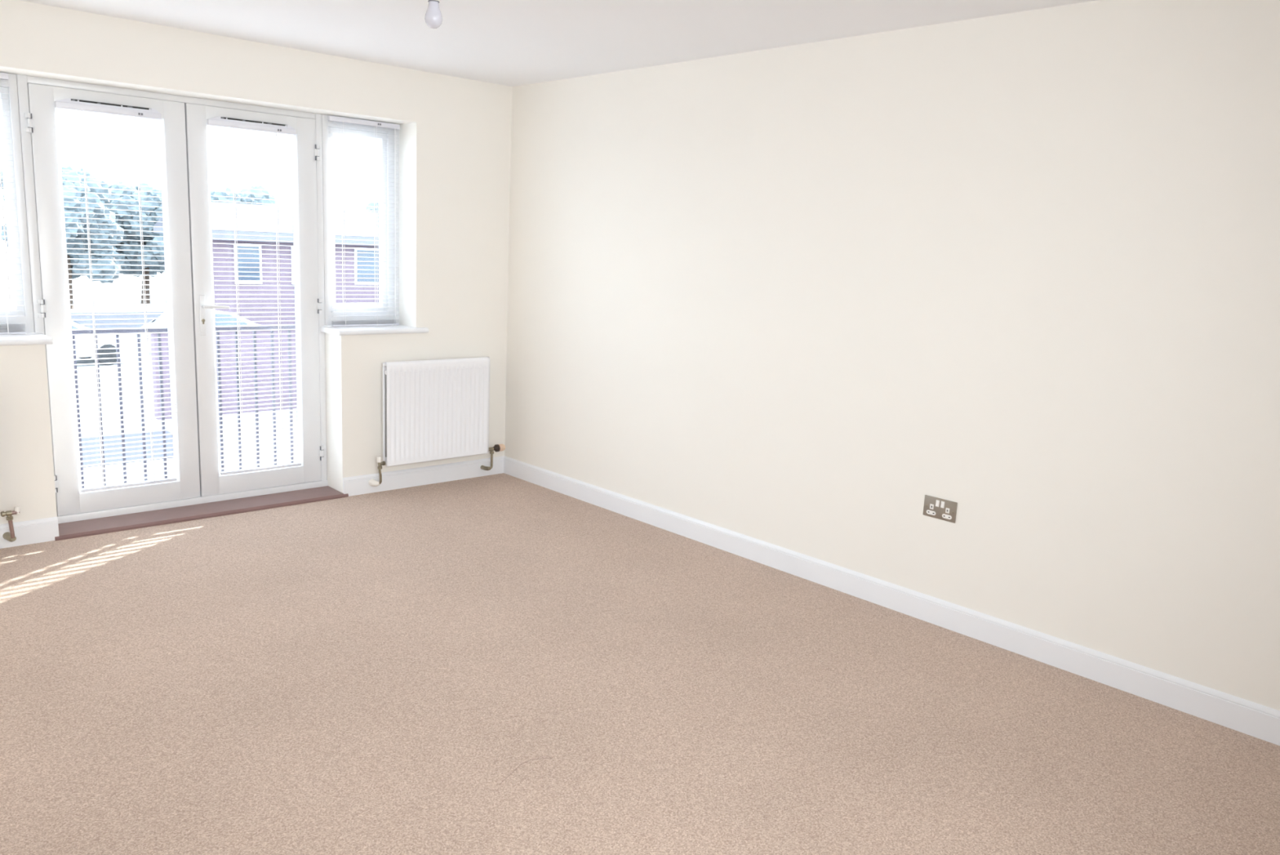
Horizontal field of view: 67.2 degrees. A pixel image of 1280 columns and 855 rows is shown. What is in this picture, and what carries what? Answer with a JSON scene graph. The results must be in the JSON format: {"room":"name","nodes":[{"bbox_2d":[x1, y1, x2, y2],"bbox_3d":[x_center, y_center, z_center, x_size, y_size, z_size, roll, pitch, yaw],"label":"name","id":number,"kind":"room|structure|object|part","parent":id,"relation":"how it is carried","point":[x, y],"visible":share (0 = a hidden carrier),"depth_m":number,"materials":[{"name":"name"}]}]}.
{"room":"empty living room","nodes":[
{"label":"empty living room","id":0,"kind":"room"},
{"bbox_2d":[0,0,511,524],"bbox_3d":[-2.405,-0.666,4.830,4.400,2.520,0.300,-7,15,-42],"label":"wall","id":1,"kind":"structure","parent":0,"point":[464,125],"depth_m":5.42,"materials":[{"name":"beige paint"}]},
{"bbox_2d":[0,505,21,542],"bbox_3d":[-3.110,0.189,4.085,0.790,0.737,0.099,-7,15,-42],"label":"radiator valve","id":2,"kind":"object","parent":1,"relation":"attached to","point":[10,536],"visible":1,"depth_m":4.36,"materials":[{"name":"brown metal"}]},
{"bbox_2d":[0,72,53,345],"bbox_3d":[-2.955,-0.962,4.197,0.556,1.190,0.304,-7,15,-42],"label":"window","id":3,"kind":"structure","parent":1,"relation":"in","point":[30,337],"depth_m":4.40,"materials":[{"name":"white plastic"}]},
{"bbox_3d":[-3.002,-1.011,4.305,0.360,1.023,0.048,-7,15,-42],"label":"sash","id":4,"kind":"part","parent":3,"relation":"part of","materials":[{"name":"white plastic"}]},
{"bbox_2d":[0,71,26,334],"bbox_3d":[-2.985,-0.984,4.238,0.418,1.156,0.032,-7,15,-42],"label":"blind","id":5,"kind":"object","parent":3,"relation":"attached to","point":[3,331],"visible":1,"depth_m":4.39,"materials":[{"name":"white plastic"}]},
{"bbox_3d":[-3.013,-0.422,4.346,0.410,0.011,0.024,-7,15,-42],"label":"rail","id":6,"kind":"part","parent":5,"relation":"part of","materials":[{"name":"white plastic"}]},
{"bbox_3d":[-3.018,-0.998,4.292,0.467,1.161,0.070,-7,15,-42],"label":"frame","id":7,"kind":"part","parent":3,"relation":"part of","materials":[{"name":"white plastic"}]},
{"bbox_3d":[-2.958,-0.386,4.280,0.556,0.029,0.234,-7,15,-42],"label":"sill","id":8,"kind":"part","parent":3,"relation":"part of","materials":[{"name":"white paint"}]},
{"bbox_2d":[0,516,58,548],"bbox_3d":[-3.285,0.544,4.064,1.452,0.110,0.015,-7,15,-42],"label":"baseboard","id":9,"kind":"structure","parent":1,"relation":"attached to","point":[42,530],"depth_m":4.47,"materials":[{"name":"white paint"}]},
{"bbox_2d":[23,83,199,515],"bbox_3d":[-2.589,-0.594,4.771,0.696,2.029,0.076,-7,15,-42],"label":"door","id":10,"kind":"structure","parent":1,"relation":"in","point":[42,118],"depth_m":4.74,"materials":[{"name":"white plastic"}]},
{"bbox_2d":[16,74,328,523],"bbox_3d":[-2.345,-0.618,5.022,1.430,2.119,0.102,-7,15,-42],"label":"trim","id":11,"kind":"structure","parent":1,"relation":"attached to","point":[23,81],"depth_m":4.88,"materials":[{"name":"white plastic"}]},
{"bbox_2d":[54,485,348,540],"bbox_3d":[-2.286,0.438,5.106,1.472,0.022,0.212,-7,15,-42],"label":"door threshold","id":12,"kind":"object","parent":1,"relation":"attached to","point":[75,529],"depth_m":5.02,"materials":[{"name":"brown wood"}]},
{"bbox_2d":[0,66,416,124],"bbox_3d":[-2.202,-1.635,4.725,2.367,0.002,0.200,-7,15,-42],"label":"trim","id":13,"kind":"structure","parent":1,"relation":"attached to","point":[2,68],"depth_m":4.71,"materials":[{"name":"white paint"}]},
{"bbox_2d":[71,114,428,488],"bbox_3d":[-2.258,-0.634,5.189,2.142,2.138,0.674,-7,15,-42],"label":"window","id":14,"kind":"structure","parent":1,"relation":"in","point":[385,286],"depth_m":5.55,"materials":[{"name":"white plastic"}]},
{"bbox_2d":[54,97,177,492],"bbox_3d":[-2.555,-0.619,4.743,0.465,1.871,0.030,-7,15,-42],"label":"blind","id":15,"kind":"object","parent":14,"relation":"attached to","point":[68,104],"visible":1,"depth_m":4.75,"materials":[{"name":"white plastic"}]},
{"bbox_3d":[-2.603,0.294,4.913,0.445,0.011,0.024,-7,15,-42],"label":"rail","id":16,"kind":"part","parent":15,"relation":"part of","materials":[{"name":"white plastic"}]},
{"bbox_3d":[-2.381,-0.764,4.873,0.009,1.541,0.006,-7,15,-42],"label":"pull cord","id":17,"kind":"part","parent":15,"relation":"part of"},
{"bbox_3d":[-2.604,-0.543,5.326,1.790,0.025,0.040,-7,15,-42],"label":"rail","id":18,"kind":"part","parent":14,"relation":"part of","materials":[{"name":"grey paint"}]},
{"bbox_3d":[-2.524,-0.064,5.305,1.800,0.950,0.340,-7,15,-42],"label":"balcony railing","id":19,"kind":"part","parent":14,"relation":"part of","materials":[{"name":"grey metal"}]},
{"bbox_2d":[206,116,302,475],"bbox_3d":[-2.060,-0.682,5.194,0.461,1.871,0.030,-7,15,-42],"label":"blind","id":20,"kind":"object","parent":14,"relation":"attached to","point":[276,128],"visible":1,"depth_m":5.20,"materials":[{"name":"white plastic"}]},
{"bbox_3d":[-2.107,0.231,5.366,0.445,0.011,0.024,-7,15,-42],"label":"rail","id":21,"kind":"part","parent":20,"relation":"part of","materials":[{"name":"white plastic"}]},
{"bbox_3d":[-1.888,-0.798,5.331,0.003,1.600,0.002,-7,15,-42],"label":"pull cord","id":22,"kind":"part","parent":20,"relation":"part of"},
{"bbox_3d":[-1.635,-1.183,5.554,0.360,1.023,0.048,-7,15,-42],"label":"sash","id":23,"kind":"part","parent":14,"relation":"part of","materials":[{"name":"white plastic"}]},
{"bbox_3d":[-1.622,-1.174,5.568,0.468,1.161,0.070,-7,15,-42],"label":"frame","id":24,"kind":"part","parent":14,"relation":"part of","materials":[{"name":"white plastic"}]},
{"bbox_2d":[328,115,399,326],"bbox_3d":[-1.559,-1.158,5.510,0.425,1.156,0.079,-7,15,-42],"label":"blind","id":25,"kind":"object","parent":14,"relation":"attached to","point":[333,118],"visible":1,"depth_m":5.52,"materials":[{"name":"white plastic"}]},
{"bbox_3d":[-1.603,-0.601,5.635,0.417,0.011,0.024,-7,15,-42],"label":"rail","id":26,"kind":"part","parent":25,"relation":"part of","materials":[{"name":"white plastic"}]},
{"bbox_3d":[-1.532,-0.567,5.582,0.559,0.029,0.234,-7,15,-42],"label":"sill","id":27,"kind":"part","parent":14,"relation":"part of","materials":[{"name":"white paint"}]},
{"bbox_2d":[184,102,325,496],"bbox_3d":[-2.060,-0.655,5.224,0.701,2.029,0.124,-7,15,-42],"label":"door","id":28,"kind":"structure","parent":1,"relation":"in","point":[306,149],"depth_m":5.22,"materials":[{"name":"white plastic"}]},
{"bbox_3d":[-2.282,-0.585,5.023,0.030,0.210,0.011,-7,15,-42],"label":"handle","id":29,"kind":"part","parent":28,"relation":"part of","materials":[{"name":"white plastic"}]},
{"bbox_3d":[-2.218,-0.631,5.031,0.130,0.022,0.052,-7,15,-42],"label":"lever","id":30,"kind":"part","parent":28,"relation":"part of","materials":[{"name":"white plastic"}]},
{"bbox_2d":[324,332,342,493],"bbox_3d":[-1.752,-0.077,5.514,0.002,0.929,0.200,-7,15,-42],"label":"trim","id":31,"kind":"structure","parent":1,"relation":"attached to","point":[332,342],"depth_m":5.51,"materials":[{"name":"white paint"}]},
{"bbox_2d":[399,122,416,327],"bbox_3d":[-1.359,-1.161,5.630,0.002,1.189,0.200,-7,15,-42],"label":"window reveal","id":32,"kind":"structure","parent":1,"relation":"attached to","point":[407,131],"depth_m":5.62,"materials":[{"name":"white paint"}]},
{"bbox_2d":[342,455,504,496],"bbox_3d":[-1.288,0.291,5.887,1.116,0.110,0.015,-7,15,-42],"label":"baseboard","id":33,"kind":"structure","parent":1,"relation":"attached to","point":[408,477],"depth_m":5.84,"materials":[{"name":"white paint"}]},
{"bbox_2d":[368,356,505,486],"bbox_3d":[-1.208,-0.053,5.823,0.909,0.732,0.099,-7,15,-42],"label":"radiator","id":34,"kind":"object","parent":1,"relation":"attached to","point":[434,409],"visible":1,"depth_m":5.73,"materials":[{"name":"white metal"}]},
{"bbox_3d":[-1.229,-0.110,5.791,0.696,0.599,0.008,-7,15,-42],"label":"panel","id":35,"kind":"part","parent":34,"relation":"part of","materials":[{"name":"white metal"}]},
{"bbox_3d":[-1.206,-0.105,5.767,0.700,0.609,0.034,-7,15,-42],"label":"panel","id":36,"kind":"part","parent":34,"relation":"part of","materials":[{"name":"white metal"}]},
{"bbox_2d":[20,0,1097,86],"bbox_3d":[-0.365,-1.485,2.483,4.400,0.150,6.350,-7,15,-42],"label":"ceiling","id":37,"kind":"structure","parent":0,"point":[505,42],"depth_m":4.16,"materials":[{"name":"white paint"}]},
{"bbox_2d":[424,0,442,28],"bbox_3d":[-0.654,-1.400,3.053,0.074,0.255,0.074,-7,15,-42],"label":"pendant light","id":38,"kind":"object","parent":37,"relation":"hanging from","point":[433,18],"visible":1,"depth_m":3.05,"materials":[{"name":"white glass"}]},
{"bbox_2d":[0,472,1279,854],"bbox_3d":[-0.516,0.995,2.991,4.000,0.120,6.050,-7,15,-42],"label":"floor","id":39,"kind":"structure","parent":0,"point":[366,673],"depth_m":3.15,"materials":[{"name":"beige carpet"}]},
{"bbox_2d":[504,0,1279,710],"bbox_3d":[1.185,-0.353,4.071,0.200,2.520,5.750,-7,15,-42],"label":"wall","id":40,"kind":"structure","parent":0,"point":[1020,270],"depth_m":3.82,"materials":[{"name":"beige paint"}]},
{"bbox_2d":[503,455,1279,745],"bbox_3d":[1.056,0.722,4.200,0.015,0.110,5.750,-7,15,-42],"label":"baseboard","id":41,"kind":"structure","parent":40,"relation":"attached to","point":[1245,716],"depth_m":3.94,"materials":[{"name":"white paint"}]},
{"bbox_2d":[923,494,957,523],"bbox_3d":[1.232,0.335,3.958,0.010,0.087,0.148,-7,15,-42],"label":"double socket","id":42,"kind":"object","parent":40,"relation":"attached to","point":[934,507],"visible":1,"depth_m":3.96,"materials":[{"name":"metal"}]},
{"bbox_2d":[926,503,935,515],"bbox_3d":[1.207,0.339,3.986,0.002,0.044,0.043,-7,15,-42],"label":"outlet","id":43,"kind":"object","parent":42,"relation":"attached to","point":[931,508],"depth_m":3.99,"materials":[{"name":"white plastic"}]},
{"bbox_2d":[935,499,939,506],"bbox_3d":[1.224,0.313,3.962,0.005,0.028,0.016,-7,15,-42],"label":"switch","id":44,"kind":"object","parent":42,"relation":"attached to","point":[937,501],"depth_m":3.96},
{"bbox_2d":[940,501,944,507],"bbox_3d":[1.239,0.317,3.945,0.005,0.028,0.016,-7,15,-42],"label":"switch","id":45,"kind":"object","parent":42,"relation":"attached to","point":[942,503],"depth_m":3.94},
{"bbox_2d":[942,507,951,519],"bbox_3d":[1.256,0.351,3.934,0.002,0.044,0.043,-7,15,-42],"label":"outlet","id":46,"kind":"object","parent":42,"relation":"attached to","point":[946,512],"depth_m":3.93,"materials":[{"name":"white plastic"}]},
{"label":"outside","id":47,"kind":"structure","parent":0,"visible":0},
{"bbox_2d":[0,257,297,487],"bbox_3d":[-27.291,-7.470,56.455,150.000,0.300,109.700,-7,15,-42],"label":"ground","id":48,"kind":"structure","parent":47,"point":[121,277],"depth_m":22.91,"materials":[{"name":"white concrete"}]},
{"bbox_2d":[0,164,90,189],"bbox_3d":[-32.563,-11.009,53.253,4.538,7.372,4.844,-7,15,-42],"label":"tree","id":49,"kind":"object","parent":48,"relation":"on","point":[65,166],"visible":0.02,"depth_m":53.15,"materials":[{"name":"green plant"}]},
{"bbox_2d":[0,171,124,309],"bbox_3d":[-27.098,-8.753,45.190,4.452,6.455,4.819,6,11,15],"label":"tree","id":50,"kind":"object","parent":48,"relation":"on","point":[110,252],"visible":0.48,"depth_m":45.15,"materials":[{"name":"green plant"}]},
{"bbox_2d":[71,320,134,364],"bbox_3d":[-17.455,-2.563,28.325,1.800,1.459,4.260,11,14,38],"label":"parked car","id":51,"kind":"object","parent":48,"relation":"on","point":[73,326],"visible":0.27,"depth_m":28.75,"materials":[{"name":"white paint"}]},
{"bbox_2d":[71,311,166,328],"bbox_3d":[-21.216,-3.959,36.514,8.500,0.800,0.300,-7,15,-42],"label":"wall","id":52,"kind":"structure","parent":48,"relation":"on","point":[115,316],"depth_m":37.17,"materials":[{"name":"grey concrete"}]},
{"bbox_2d":[81,429,173,466],"bbox_3d":[-15.244,1.047,13.690,16.700,0.030,2.600,-7,15,-42],"label":"pavement","id":53,"kind":"structure","parent":48,"relation":"on","point":[128,435],"depth_m":18.43,"materials":[{"name":"concrete"}]},
{"bbox_2d":[106,181,164,303],"bbox_3d":[-26.143,-9.656,50.574,4.152,6.310,4.294,0,11,-15],"label":"tree","id":54,"kind":"object","parent":48,"relation":"on","point":[153,199],"visible":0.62,"depth_m":49.14,"materials":[{"name":"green plant"}]},
{"bbox_2d":[140,309,261,346],"bbox_3d":[-14.573,-3.307,32.960,1.800,1.459,4.260,12,14,40],"label":"parked car","id":55,"kind":"object","parent":48,"relation":"on","point":[219,319],"visible":0.11,"depth_m":32.25,"materials":[{"name":"silver metal"}]},
{"bbox_2d":[150,328,297,419],"bbox_3d":[-2.981,-2.158,28.301,21.150,2.010,0.330,-7,15,-42],"label":"wall","id":56,"kind":"structure","parent":48,"relation":"on","point":[244,332],"depth_m":22.47,"materials":[{"name":"brick"}]},
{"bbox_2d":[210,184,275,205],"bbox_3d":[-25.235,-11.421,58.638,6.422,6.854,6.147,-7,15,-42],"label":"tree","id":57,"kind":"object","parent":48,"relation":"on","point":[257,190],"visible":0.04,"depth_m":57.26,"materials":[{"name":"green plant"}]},
{"bbox_2d":[153,201,378,324],"bbox_3d":[-16.197,-7.852,46.191,11.200,5.300,6.900,-7,15,-42],"label":"brick house","id":58,"kind":"structure","parent":48,"relation":"on","point":[366,257],"depth_m":42.52,"materials":[{"name":"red brick"}]},
{"bbox_3d":[-16.882,-7.046,41.505,0.950,1.500,0.035,-7,15,-42],"label":"pane","id":59,"kind":"part","parent":58,"relation":"part of","materials":[{"name":"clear glass"}]},
{"bbox_3d":[-12.636,-7.582,45.383,1.500,1.500,0.035,-7,15,-42],"label":"pane","id":60,"kind":"part","parent":58,"relation":"part of","materials":[{"name":"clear glass"}]},
{"bbox_2d":[363,201,377,212],"bbox_3d":[-14.303,-10.196,56.491,4.730,6.261,4.825,-3,12,-26],"label":"tree","id":61,"kind":"object","parent":48,"relation":"on","point":[372,208],"visible":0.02,"depth_m":55.16,"materials":[{"name":"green plant"}]}
]}

